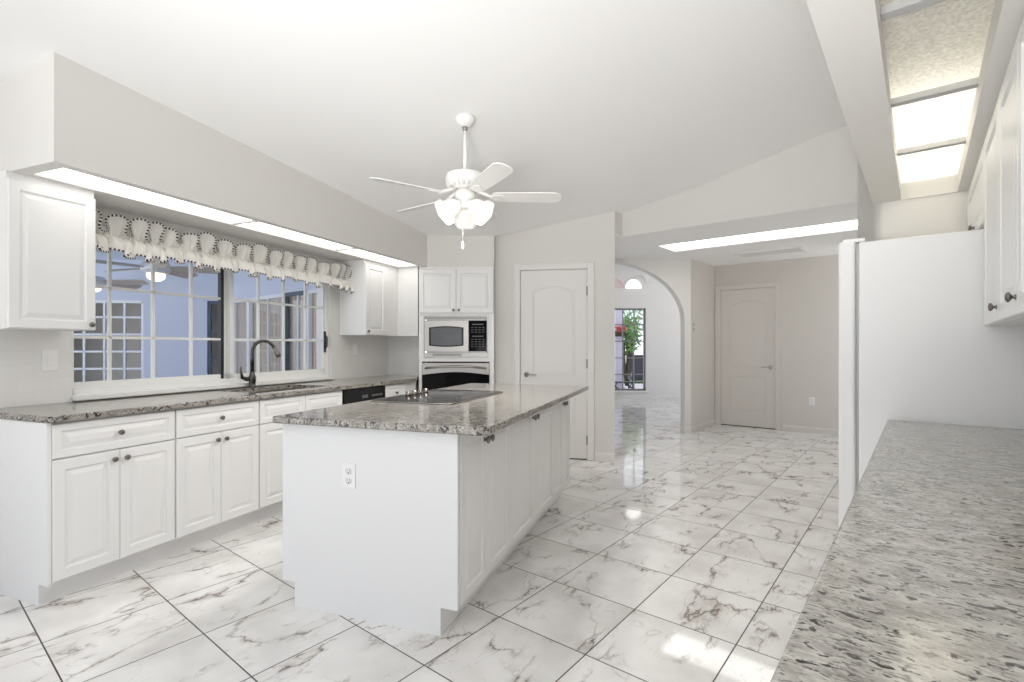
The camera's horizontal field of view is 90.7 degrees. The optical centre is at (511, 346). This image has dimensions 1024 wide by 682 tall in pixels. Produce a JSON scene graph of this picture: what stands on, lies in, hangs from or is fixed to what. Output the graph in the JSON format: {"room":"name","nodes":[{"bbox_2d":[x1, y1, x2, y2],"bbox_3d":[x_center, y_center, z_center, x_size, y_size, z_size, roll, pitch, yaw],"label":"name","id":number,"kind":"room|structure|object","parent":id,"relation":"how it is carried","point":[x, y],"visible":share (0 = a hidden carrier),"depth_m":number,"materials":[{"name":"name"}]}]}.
{"room":"kitchen","nodes":[
{"label":"kitchen","id":0,"kind":"room"},
{"bbox_2d":[96,250,175,260],"bbox_3d":[-4.600,-1.477,6.828,7.200,0.001,10.344,0,0,0],"label":"ceiling","id":1,"kind":"structure","parent":0,"point":[116,255],"depth_m":8.26,"materials":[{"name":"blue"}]},
{"bbox_2d":[96,247,147,291],"bbox_3d":[-6.077,-1.139,7.417,1.371,0.676,1.396,0,0,0],"label":"ceiling fan","id":2,"kind":"object","parent":1,"relation":"hanging from","point":[134,283],"visible":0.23,"depth_m":7.44,"materials":[{"name":"silver metal"}]},
{"bbox_2d":[96,258,217,281],"bbox_3d":[-4.016,-1.107,5.747,1.403,0.741,1.350,0,0,0],"label":"ceiling fan","id":3,"kind":"object","parent":1,"relation":"hanging from","point":[161,270],"visible":0.65,"depth_m":5.69,"materials":[{"name":"silver metal"}]},
{"bbox_2d":[96,259,217,377],"bbox_3d":[-7.729,-0.117,8.519,5.579,2.720,0.121,0,0,-6],"label":"wall","id":4,"kind":"structure","parent":0,"point":[171,311],"depth_m":8.66,"materials":[{"name":"blue paint"}]},
{"bbox_2d":[74,300,142,381],"bbox_3d":[-6.948,0.123,8.929,1.914,2.240,0.730,0,0,-6],"label":"window","id":5,"kind":"structure","parent":4,"relation":"in","point":[90,355],"depth_m":9.18,"materials":[{"name":"white paint"}]},
{"bbox_2d":[0,52,426,267],"bbox_3d":[-1.819,-1.319,4.194,0.670,0.877,3.600,0,0,22],"label":"soffit","id":6,"kind":"structure","parent":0,"point":[57,112],"depth_m":2.96,"materials":[{"name":"white paint"}]},
{"bbox_2d":[8,206,339,407],"bbox_3d":[-2.446,-0.207,3.738,0.160,2.900,5.150,0,0,22],"label":"wall","id":7,"kind":"structure","parent":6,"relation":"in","point":[333,293],"depth_m":4.52,"materials":[{"name":"white paint"}]},
{"bbox_2d":[0,170,95,330],"bbox_3d":[-2.564,-0.486,2.739,0.351,0.788,0.389,0,0,22],"label":"upper cabinet","id":8,"kind":"object","parent":7,"relation":"attached to","point":[48,228],"visible":1,"depth_m":2.65,"materials":[{"name":"white wood"}]},
{"bbox_2d":[71,224,333,400],"bbox_3d":[-2.279,-0.227,4.078,0.200,1.100,2.215,0,0,22],"label":"window","id":9,"kind":"structure","parent":7,"relation":"attached to","point":[225,378],"depth_m":4.02,"materials":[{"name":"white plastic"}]},
{"bbox_2d":[0,330,418,407],"bbox_3d":[-1.919,0.103,4.234,0.455,0.451,3.600,0,0,22],"label":"wall","id":10,"kind":"structure","parent":7,"relation":"attached to","point":[23,382],"depth_m":2.98,"materials":[{"name":"white paint"}]},
{"bbox_2d":[42,350,57,370],"bbox_3d":[-2.667,0.078,2.922,0.008,0.120,0.078,0,0,22],"label":"light switch","id":11,"kind":"object","parent":10,"relation":"attached to","point":[49,357],"visible":1,"depth_m":2.92,"materials":[{"name":"white plastic"}]},
{"bbox_2d":[353,344,356,354],"bbox_3d":[-1.677,0.023,5.418,0.012,0.115,0.072,0,0,21],"label":"light switch","id":12,"kind":"object","parent":10,"relation":"attached to","point":[354,345],"visible":1,"depth_m":5.41,"materials":[{"name":"white plastic"}]},
{"bbox_2d":[96,209,353,292],"bbox_3d":[-2.112,-0.697,4.106,0.190,0.307,2.517,0,0,22],"label":"valance","id":13,"kind":"object","parent":7,"relation":"attached to","point":[163,243],"visible":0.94,"depth_m":3.73,"materials":[{"name":"white fabric"}]},
{"bbox_2d":[340,260,418,336],"bbox_3d":[-1.359,-0.501,5.490,0.568,0.758,0.828,0,0,22],"label":"upper cabinet","id":14,"kind":"object","parent":7,"relation":"attached to","point":[384,301],"visible":0.98,"depth_m":5.32,"materials":[{"name":"white wood"}]},
{"bbox_2d":[42,168,411,264],"bbox_3d":[-1.728,-0.894,4.029,0.248,0.018,3.212,0,0,22],"label":"ceiling light","id":15,"kind":"object","parent":6,"relation":"attached to","point":[63,173],"visible":0.64,"depth_m":3.30,"materials":[{"name":"white plastic"}]},
{"bbox_2d":[42,168,249,221],"bbox_3d":[-2.107,-0.900,3.071,0.248,0.006,1.152,0,0,22],"label":"diffuser","id":16,"kind":"object","parent":15,"relation":"attached to","point":[63,173],"depth_m":2.96,"materials":[{"name":"white plastic"}]},
{"bbox_2d":[240,222,351,248],"bbox_3d":[-1.697,-0.900,4.108,0.248,0.006,1.062,0,0,22],"label":"diffuser","id":17,"kind":"object","parent":15,"relation":"attached to","point":[258,225],"depth_m":4.03,"materials":[{"name":"white plastic"}]},
{"bbox_2d":[342,249,411,264],"bbox_3d":[-1.318,-0.900,5.066,0.248,0.006,0.982,0,0,22],"label":"diffuser","id":18,"kind":"object","parent":15,"relation":"attached to","point":[354,251],"depth_m":5.02,"materials":[{"name":"white plastic"}]},
{"bbox_2d":[234,270,316,298],"bbox_3d":[-3.522,-0.117,7.609,4.030,2.720,0.121,0,0,39],"label":"wall","id":19,"kind":"structure","parent":0,"point":[244,285],"depth_m":7.79,"materials":[{"name":"blue paint"}]},
{"bbox_2d":[208,301,217,374],"bbox_3d":[-5.187,0.123,9.117,0.865,2.240,0.730,0,0,-6],"label":"door","id":20,"kind":"structure","parent":19,"relation":"in","point":[212,305],"depth_m":9.39,"materials":[{"name":"blue glass"}]},
{"bbox_2d":[234,298,247,373],"bbox_3d":[-4.454,0.228,8.351,0.598,2.030,0.085,0,0,39],"label":"window","id":21,"kind":"structure","parent":19,"relation":"in","point":[240,308],"depth_m":8.40,"materials":[{"name":"white paint"}]},
{"bbox_2d":[248,293,281,372],"bbox_3d":[-3.766,0.228,7.796,1.170,2.030,0.085,0,0,39],"label":"window","id":22,"kind":"structure","parent":19,"relation":"in","point":[270,314],"depth_m":7.79,"materials":[{"name":"white paint"}]},
{"bbox_2d":[285,290,306,370],"bbox_3d":[-3.061,0.228,7.227,0.643,2.030,0.085,0,0,39],"label":"window","id":23,"kind":"structure","parent":19,"relation":"in","point":[293,315],"depth_m":7.32,"materials":[{"name":"glass"}]},
{"bbox_2d":[300,295,302,369],"bbox_3d":[-3.039,0.213,7.253,0.643,1.980,0.017,0,0,39],"label":"vertical blind","id":24,"kind":"object","parent":23,"relation":"attached to","point":[301,296],"depth_m":7.21,"materials":[{"name":"beige"}]},
{"bbox_2d":[307,289,316,369],"bbox_3d":[-2.614,0.228,6.867,0.504,2.030,0.085,0,0,39],"label":"window","id":25,"kind":"structure","parent":19,"relation":"in","point":[311,294],"depth_m":6.99,"materials":[{"name":"white paint"}]},
{"bbox_2d":[312,293,316,368],"bbox_3d":[-2.595,0.213,6.895,0.500,1.980,0.017,0,0,39],"label":"vertical blind","id":26,"kind":"object","parent":25,"relation":"attached to","point":[314,295],"depth_m":6.99,"materials":[{"name":"beige"}]},
{"bbox_2d":[407,336,418,391],"bbox_3d":[-1.251,-0.207,5.921,0.455,2.900,0.030,0,0,22],"label":"wall","id":27,"kind":"structure","parent":0,"point":[417,381],"depth_m":5.84,"materials":[{"name":"white paint"}]},
{"bbox_2d":[0,399,838,681],"bbox_3d":[-2.550,1.293,5.200,17.900,0.100,14.200,0,0,0],"label":"floor","id":28,"kind":"structure","parent":0,"point":[698,556],"depth_m":2.45,"materials":[{"name":"tile"}]},
{"bbox_2d":[0,409,174,605],"bbox_3d":[-2.369,0.803,2.798,0.651,0.880,0.621,0,0,22],"label":"base cabinet","id":29,"kind":"object","parent":28,"relation":"on","point":[85,503],"visible":1,"depth_m":2.54,"materials":[{"name":"white wood"}]},
{"bbox_2d":[0,375,418,422],"bbox_3d":[-1.821,0.345,4.179,0.656,0.032,3.606,0,0,22],"label":"countertop","id":30,"kind":"structure","parent":29,"relation":"on","point":[81,410],"depth_m":3.17,"materials":[{"name":"stone"}]},
{"bbox_2d":[240,339,280,387],"bbox_3d":[-2.062,0.133,4.146,0.316,0.393,0.077,0,0,-41],"label":"faucet","id":31,"kind":"object","parent":30,"relation":"on","point":[251,379],"visible":1,"depth_m":4.10,"materials":[{"name":"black metal"}]},
{"bbox_2d":[249,388,301,392],"bbox_3d":[-1.863,0.445,4.029,0.434,0.166,0.744,0,0,22],"label":"sink","id":32,"kind":"object","parent":30,"relation":"in","point":[289,388],"visible":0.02,"depth_m":4.26,"materials":[{"name":"silver metal"}]},
{"bbox_2d":[168,400,258,555],"bbox_3d":[-2.146,0.803,3.361,0.651,0.880,0.590,0,0,22],"label":"base cabinet","id":33,"kind":"object","parent":28,"relation":"on","point":[217,445],"visible":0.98,"depth_m":3.22,"materials":[{"name":"white wood"}]},
{"bbox_2d":[252,390,341,523],"bbox_3d":[-1.880,0.803,4.033,0.651,0.880,0.854,0,0,22],"label":"base cabinet","id":34,"kind":"object","parent":28,"relation":"on","point":[270,433],"visible":0.16,"depth_m":3.65,"materials":[{"name":"white wood"}]},
{"bbox_2d":[342,385,384,404],"bbox_3d":[-1.599,0.806,4.701,0.606,0.874,0.592,0,0,22],"label":"dishwasher","id":35,"kind":"object","parent":28,"relation":"on","point":[354,395],"visible":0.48,"depth_m":4.54,"materials":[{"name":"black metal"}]},
{"bbox_2d":[283,424,509,635],"bbox_3d":[-0.556,0.803,2.614,0.979,0.880,0.670,0,0,19],"label":"base cabinet","id":36,"kind":"object","parent":28,"relation":"on","point":[424,526],"visible":0.94,"depth_m":2.29,"materials":[{"name":"white wood"}]},
{"bbox_2d":[342,463,355,488],"bbox_3d":[-0.749,0.591,2.322,0.072,0.115,0.007,0,0,19],"label":"outlet","id":37,"kind":"object","parent":36,"relation":"attached to","point":[348,469],"visible":1,"depth_m":2.32,"materials":[{"name":"white plastic"}]},
{"bbox_2d":[345,467,351,474],"bbox_3d":[-0.750,0.569,2.321,0.033,0.033,0.003,0,0,19],"label":"receptacle","id":38,"kind":"object","parent":37,"relation":"attached to","point":[348,470],"depth_m":2.32,"materials":[{"name":"grey plastic"}]},
{"bbox_2d":[345,477,351,483],"bbox_3d":[-0.750,0.613,2.321,0.033,0.033,0.003,0,0,19],"label":"receptacle","id":39,"kind":"object","parent":37,"relation":"attached to","point":[348,480],"depth_m":2.32,"materials":[{"name":"grey plastic"}]},
{"bbox_2d":[385,381,415,396],"bbox_3d":[-1.375,0.803,5.309,0.651,0.880,0.690,0,0,22],"label":"base cabinet","id":40,"kind":"object","parent":28,"relation":"on","point":[399,388],"visible":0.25,"depth_m":5.10,"materials":[{"name":"white wood"}]},
{"bbox_2d":[418,267,493,388],"bbox_3d":[-0.609,0.181,5.821,0.827,2.123,0.659,0,0,0],"label":"oven tower","id":41,"kind":"object","parent":28,"relation":"on","point":[443,291],"visible":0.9,"depth_m":5.52,"materials":[{"name":"white wood"}]},
{"bbox_2d":[424,316,487,356],"bbox_3d":[-0.614,-0.112,5.728,0.700,0.446,0.444,0,0,0],"label":"microwave","id":42,"kind":"object","parent":41,"relation":"in","point":[444,336],"visible":1,"depth_m":5.51,"materials":[{"name":"silver metal"}]},
{"bbox_2d":[422,362,489,390],"bbox_3d":[-0.614,0.516,5.729,0.736,0.714,0.543,0,0,0],"label":"oven","id":43,"kind":"object","parent":41,"relation":"in","point":[435,375],"visible":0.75,"depth_m":5.51,"materials":[{"name":"silver metal"}]},
{"bbox_2d":[496,406,552,569],"bbox_3d":[-0.289,0.803,3.384,0.979,0.880,0.957,0,0,19],"label":"base cabinet","id":44,"kind":"object","parent":28,"relation":"on","point":[531,438],"visible":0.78,"depth_m":3.17,"materials":[{"name":"white wood"}]},
{"bbox_2d":[273,383,588,435],"bbox_3d":[-0.238,0.346,3.335,1.096,0.034,2.343,0,0,19],"label":"countertop","id":45,"kind":"structure","parent":44,"relation":"on","point":[487,415],"depth_m":2.50,"materials":[{"name":"stone"}]},
{"bbox_2d":[371,388,502,404],"bbox_3d":[-0.459,0.310,3.355,0.538,0.038,0.850,0,0,19],"label":"cooktop","id":46,"kind":"object","parent":45,"relation":"in","point":[436,396],"visible":1,"depth_m":3.26,"materials":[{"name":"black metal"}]},
{"bbox_2d":[543,398,569,514],"bbox_3d":[-0.044,0.803,4.091,0.979,0.880,0.535,0,0,19],"label":"base cabinet","id":47,"kind":"object","parent":28,"relation":"on","point":[561,411],"visible":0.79,"depth_m":3.94,"materials":[{"name":"white wood"}]},
{"bbox_2d":[839,229,1023,526],"bbox_3d":[2.150,0.364,2.536,0.839,1.757,0.903,0,0,39],"label":"fridge","id":48,"kind":"object","parent":28,"relation":"on","point":[916,345],"visible":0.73,"depth_m":2.24,"materials":[{"name":"white metal"}]},
{"bbox_3d":[0.814,0.802,0.634,0.635,0.882,3.690,0,0,39],"label":"base cabinet","id":49,"kind":"object","parent":28,"relation":"on","visible":0},
{"bbox_2d":[770,420,1023,681],"bbox_3d":[0.800,0.345,0.644,0.670,0.032,3.708,0,0,39],"label":"countertop","id":50,"kind":"structure","parent":49,"relation":"on","point":[920,578],"depth_m":0.74,"materials":[{"name":"stone"}]},
{"bbox_2d":[0,0,857,276],"bbox_3d":[0.264,-1.835,3.351,7.313,1.244,13.977,0,0,20],"label":"ceiling","id":51,"kind":"structure","parent":0,"point":[605,106],"depth_m":3.18,"materials":[{"name":"white paint"}]},
{"bbox_2d":[369,113,560,248],"bbox_3d":[-0.268,-1.109,3.455,1.207,0.904,1.239,0,0,0],"label":"ceiling fan","id":52,"kind":"object","parent":51,"relation":"hanging from","point":[471,212],"visible":1,"depth_m":3.39,"materials":[{"name":"white metal"}]},
{"bbox_2d":[664,220,857,249],"bbox_3d":[2.820,-1.294,5.788,2.158,0.028,0.548,0,0,39],"label":"recessed light","id":53,"kind":"object","parent":51,"relation":"in","point":[848,224],"visible":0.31,"depth_m":5.85,"materials":[{"name":"white"}]},
{"bbox_2d":[734,246,806,257],"bbox_3d":[3.459,-1.273,6.795,0.810,0.020,0.380,0,0,39],"label":"ceiling vent","id":54,"kind":"object","parent":51,"relation":"in","point":[798,248],"visible":0.98,"depth_m":6.78,"materials":[{"name":"white paint"}]},
{"bbox_2d":[422,235,494,268],"bbox_3d":[-0.591,-1.319,5.865,0.788,0.877,0.670,0,0,0],"label":"wall","id":55,"kind":"structure","parent":0,"point":[442,250],"depth_m":5.53,"materials":[{"name":"white paint"}]},
{"bbox_2d":[494,211,614,460],"bbox_3d":[0.467,-0.307,5.676,1.341,3.100,0.120,0,0,10],"label":"wall","id":56,"kind":"structure","parent":0,"point":[592,238],"depth_m":5.55,"materials":[{"name":"white paint"}]},
{"bbox_2d":[513,261,593,460],"bbox_3d":[0.465,0.153,5.658,0.900,2.180,0.152,0,0,10],"label":"door","id":57,"kind":"structure","parent":56,"relation":"in","point":[553,302],"depth_m":5.62,"materials":[{"name":"white paint"}]},
{"bbox_2d":[595,453,614,461],"bbox_3d":[1.010,1.199,5.512,0.214,0.088,0.014,0,0,10],"label":"baseboard","id":58,"kind":"structure","parent":56,"relation":"attached to","point":[598,456],"depth_m":5.51,"materials":[{"name":"white paint"}]},
{"bbox_2d":[615,212,621,235],"bbox_3d":[1.178,-1.595,5.655,0.100,0.724,0.318,0,0,39],"label":"wall","id":59,"kind":"structure","parent":0,"point":[618,216],"depth_m":5.57,"materials":[{"name":"white paint"}]},
{"bbox_2d":[615,275,679,394],"bbox_3d":[2.250,-0.407,12.175,6.500,3.300,0.150,0,0,0],"label":"wall","id":60,"kind":"structure","parent":0,"point":[662,315],"depth_m":12.10,"materials":[{"name":"white paint"}]},
{"bbox_2d":[615,277,624,287],"bbox_3d":[2.270,-1.563,12.069,0.848,0.295,0.039,0,0,0],"label":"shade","id":61,"kind":"object","parent":60,"relation":"attached to","point":[619,283],"visible":0.34,"depth_m":12.07,"materials":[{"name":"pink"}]},
{"bbox_2d":[615,308,647,391],"bbox_3d":[2.700,0.078,12.125,1.100,2.010,0.150,0,0,0],"label":"window","id":62,"kind":"structure","parent":60,"relation":"in","point":[622,309],"depth_m":12.15,"materials":[{"name":"grey"}]},
{"bbox_2d":[625,279,641,287],"bbox_3d":[2.900,-1.523,12.088,0.424,0.223,0.024,0,0,0],"label":"fanlight","id":63,"kind":"object","parent":60,"relation":"attached to","point":[632,283],"visible":1,"depth_m":12.08,"materials":[{"name":"white glass"}]},
{"bbox_2d":[615,395,679,398],"bbox_3d":[2.250,1.199,12.093,6.500,0.088,0.014,0,0,0],"label":"baseboard","id":64,"kind":"structure","parent":60,"relation":"attached to","point":[616,396],"depth_m":12.09,"materials":[{"name":"white paint"}]},
{"bbox_2d":[642,274,662,284],"bbox_3d":[1.750,-1.577,9.550,7.500,0.960,5.100,0,0,0],"label":"ceiling","id":65,"kind":"structure","parent":0,"point":[647,277],"depth_m":11.92,"materials":[{"name":"white paint"}]},
{"bbox_2d":[615,258,690,432],"bbox_3d":[0.790,-0.457,7.191,3.600,3.400,0.140,0,0,-6],"label":"wall","id":66,"kind":"structure","parent":0,"point":[674,274],"depth_m":7.31,"materials":[{"name":"white paint"}]},
{"bbox_2d":[685,427,690,432],"bbox_3d":[2.541,1.199,7.301,0.095,0.088,0.014,0,0,-6],"label":"baseboard","id":67,"kind":"structure","parent":66,"relation":"attached to","point":[687,429],"depth_m":7.29,"materials":[{"name":"white paint"}]},
{"bbox_2d":[691,259,714,426],"bbox_3d":[2.912,-0.067,7.811,0.120,2.620,1.184,0,0,39],"label":"wall","id":68,"kind":"structure","parent":0,"point":[702,274],"depth_m":7.70,"materials":[{"name":"grey paint"}]},
{"bbox_2d":[691,419,714,432],"bbox_3d":[2.928,1.199,7.725,0.014,0.088,1.069,0,0,39],"label":"baseboard","id":69,"kind":"structure","parent":68,"relation":"attached to","point":[701,426],"depth_m":7.66,"materials":[{"name":"grey paint"}]},
{"bbox_2d":[622,125,857,236],"bbox_3d":[2.135,-1.744,4.927,2.344,1.025,0.020,0,0,39],"label":"wall header","id":70,"kind":"structure","parent":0,"point":[821,171],"depth_m":4.70,"materials":[{"name":"white paint"}]},
{"bbox_2d":[715,254,838,428],"bbox_3d":[4.259,-0.067,7.434,2.450,2.620,0.120,0,0,39],"label":"wall","id":71,"kind":"structure","parent":0,"point":[809,285],"depth_m":7.35,"materials":[{"name":"grey paint"}]},
{"bbox_2d":[715,281,780,429],"bbox_3d":[3.675,0.131,7.882,0.950,2.225,0.152,0,0,39],"label":"door","id":72,"kind":"structure","parent":71,"relation":"in","point":[747,316],"depth_m":7.86,"materials":[{"name":"grey paint"}]},
{"bbox_2d":[781,425,838,435],"bbox_3d":[4.575,1.199,7.093,1.430,0.088,0.014,0,0,39],"label":"baseboard","id":73,"kind":"structure","parent":71,"relation":"attached to","point":[804,429],"depth_m":7.30,"materials":[{"name":"grey paint"}]},
{"bbox_2d":[809,397,814,404],"bbox_3d":[4.325,0.780,7.298,0.072,0.115,0.007,0,0,39],"label":"outlet","id":74,"kind":"object","parent":71,"relation":"attached to","point":[811,399],"visible":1,"depth_m":7.30,"materials":[{"name":"white plastic"}]},
{"bbox_2d":[858,163,880,243],"bbox_3d":[3.422,-0.507,4.633,0.120,3.500,3.850,0,0,39],"label":"wall","id":75,"kind":"structure","parent":0,"point":[876,238],"depth_m":3.14,"materials":[{"name":"white paint"}]},
{"bbox_2d":[858,160,968,241],"bbox_3d":[2.586,-0.507,2.912,0.980,3.500,0.120,0,0,39],"label":"wall","id":76,"kind":"structure","parent":0,"point":[944,213],"depth_m":2.99,"materials":[{"name":"white paint"}]},
{"bbox_2d":[806,0,1023,203],"bbox_3d":[1.048,-1.569,1.037,0.781,1.377,4.730,0,0,39],"label":"frame","id":77,"kind":"structure","parent":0,"point":[850,35],"depth_m":1.72,"materials":[{"name":"white paint"}]},
{"bbox_2d":[879,0,994,182],"bbox_3d":[1.383,-0.970,1.650,0.276,0.026,3.317,0,0,39],"label":"ceiling light","id":78,"kind":"object","parent":77,"relation":"attached to","point":[934,49],"visible":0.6,"depth_m":1.82,"materials":[{"name":"plastic"}]},
{"bbox_2d":[879,0,898,6],"bbox_3d":[0.968,-0.982,1.136,0.276,0.003,0.647,0,0,39],"label":"diffuser","id":79,"kind":"object","parent":78,"relation":"attached to","point":[883,3],"depth_m":1.44,"materials":[{"name":"plastic"}]},
{"bbox_2d":[898,144,963,182],"bbox_3d":[2.226,-0.982,2.695,0.276,0.003,0.632,0,0,39],"label":"diffuser","id":80,"kind":"object","parent":78,"relation":"attached to","point":[945,161],"depth_m":2.70,"materials":[{"name":"plastic"}]},
{"bbox_2d":[892,88,975,149],"bbox_3d":[1.817,-0.982,2.188,0.276,0.003,0.655,0,0,39],"label":"diffuser","id":81,"kind":"object","parent":78,"relation":"attached to","point":[941,120],"depth_m":2.20,"materials":[{"name":"plastic"}]},
{"bbox_2d":[882,0,994,97],"bbox_3d":[1.391,-0.982,1.661,0.276,0.003,0.684,0,0,39],"label":"diffuser","id":82,"kind":"object","parent":78,"relation":"attached to","point":[940,46],"depth_m":1.65,"materials":[{"name":"plastic"}]},
{"bbox_2d":[967,144,983,230],"bbox_3d":[2.380,-0.704,2.364,0.371,0.353,0.932,0,0,39],"label":"upper cabinet","id":83,"kind":"object","parent":77,"relation":"attached to","point":[975,198],"visible":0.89,"depth_m":2.35,"materials":[{"name":"white wood"}]},
{"bbox_2d":[984,99,1023,325],"bbox_3d":[1.930,-0.482,1.807,0.371,0.795,0.487,0,0,39],"label":"upper cabinet","id":84,"kind":"object","parent":77,"relation":"attached to","point":[991,140],"visible":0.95,"depth_m":1.89,"materials":[{"name":"white wood"}]},
{"bbox_2d":[998,36,1023,321],"bbox_3d":[1.635,-0.482,1.441,0.371,0.795,0.447,0,0,39],"label":"upper cabinet","id":85,"kind":"object","parent":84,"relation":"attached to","point":[1008,95],"visible":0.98,"depth_m":1.53,"materials":[{"name":"white wood"}]},
{"bbox_2d":[1018,16,1023,313],"bbox_3d":[1.353,-0.482,1.091,0.371,0.795,0.447,0,0,39],"label":"upper cabinet","id":86,"kind":"object","parent":77,"relation":"attached to","point":[1021,30],"visible":1,"depth_m":1.32,"materials":[{"name":"white wood"}]},
{"label":"outside","id":87,"kind":"structure","parent":0,"visible":0},
{"bbox_2d":[623,384,642,388],"bbox_3d":[3.500,1.373,23.200,11.000,0.140,21.600,0,0,0],"label":"garden","id":88,"kind":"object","parent":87,"point":[637,386],"depth_m":16.69,"materials":[{"name":"white"}]},
{"bbox_2d":[615,310,624,388],"bbox_3d":[2.950,-0.152,14.010,0.300,2.910,0.300,0,0,0],"label":"porch column","id":89,"kind":"structure","parent":88,"relation":"on","point":[618,313],"depth_m":13.90,"materials":[{"name":"grey paint"}]},
{"bbox_2d":[615,326,626,336],"bbox_3d":[2.953,-0.435,13.779,0.355,0.296,0.257,0,0,0],"label":"wall planter","id":90,"kind":"object","parent":89,"relation":"attached to","point":[617,333],"visible":0.86,"depth_m":13.70,"materials":[{"name":"red plant"}]},
{"bbox_2d":[615,381,642,388],"bbox_3d":[3.236,1.123,13.600,1.028,0.379,0.300,0,0,0],"label":"bench","id":91,"kind":"object","parent":88,"relation":"on","point":[616,382],"visible":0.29,"depth_m":13.46,"materials":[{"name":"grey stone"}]},
{"bbox_2d":[623,316,642,385],"bbox_3d":[3.842,0.133,17.007,1.061,2.365,1.070,0,0,0],"label":"shrub","id":92,"kind":"object","parent":88,"relation":"on","point":[627,362],"visible":0.5,"depth_m":16.88,"materials":[{"name":"green plant"}]},
{"bbox_2d":[628,355,642,388],"bbox_3d":[3.650,0.763,14.590,0.500,1.080,0.620,0,0,0],"label":"patio chair","id":93,"kind":"object","parent":88,"relation":"on","point":[638,361],"visible":0.43,"depth_m":14.28,"materials":[{"name":"grey metal"}]},
{"bbox_3d":[4.500,1.283,24.000,7.000,0.039,12.000,0,0,0],"label":"lawn","id":94,"kind":"structure","parent":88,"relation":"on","visible":0},
{"bbox_2d":[623,310,642,372],"bbox_3d":[5.598,-0.790,23.985,2.652,4.085,2.652,0,0,0],"label":"shrub","id":95,"kind":"object","parent":94,"relation":"on","point":[629,313],"visible":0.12,"depth_m":23.76,"materials":[{"name":"green plant"}]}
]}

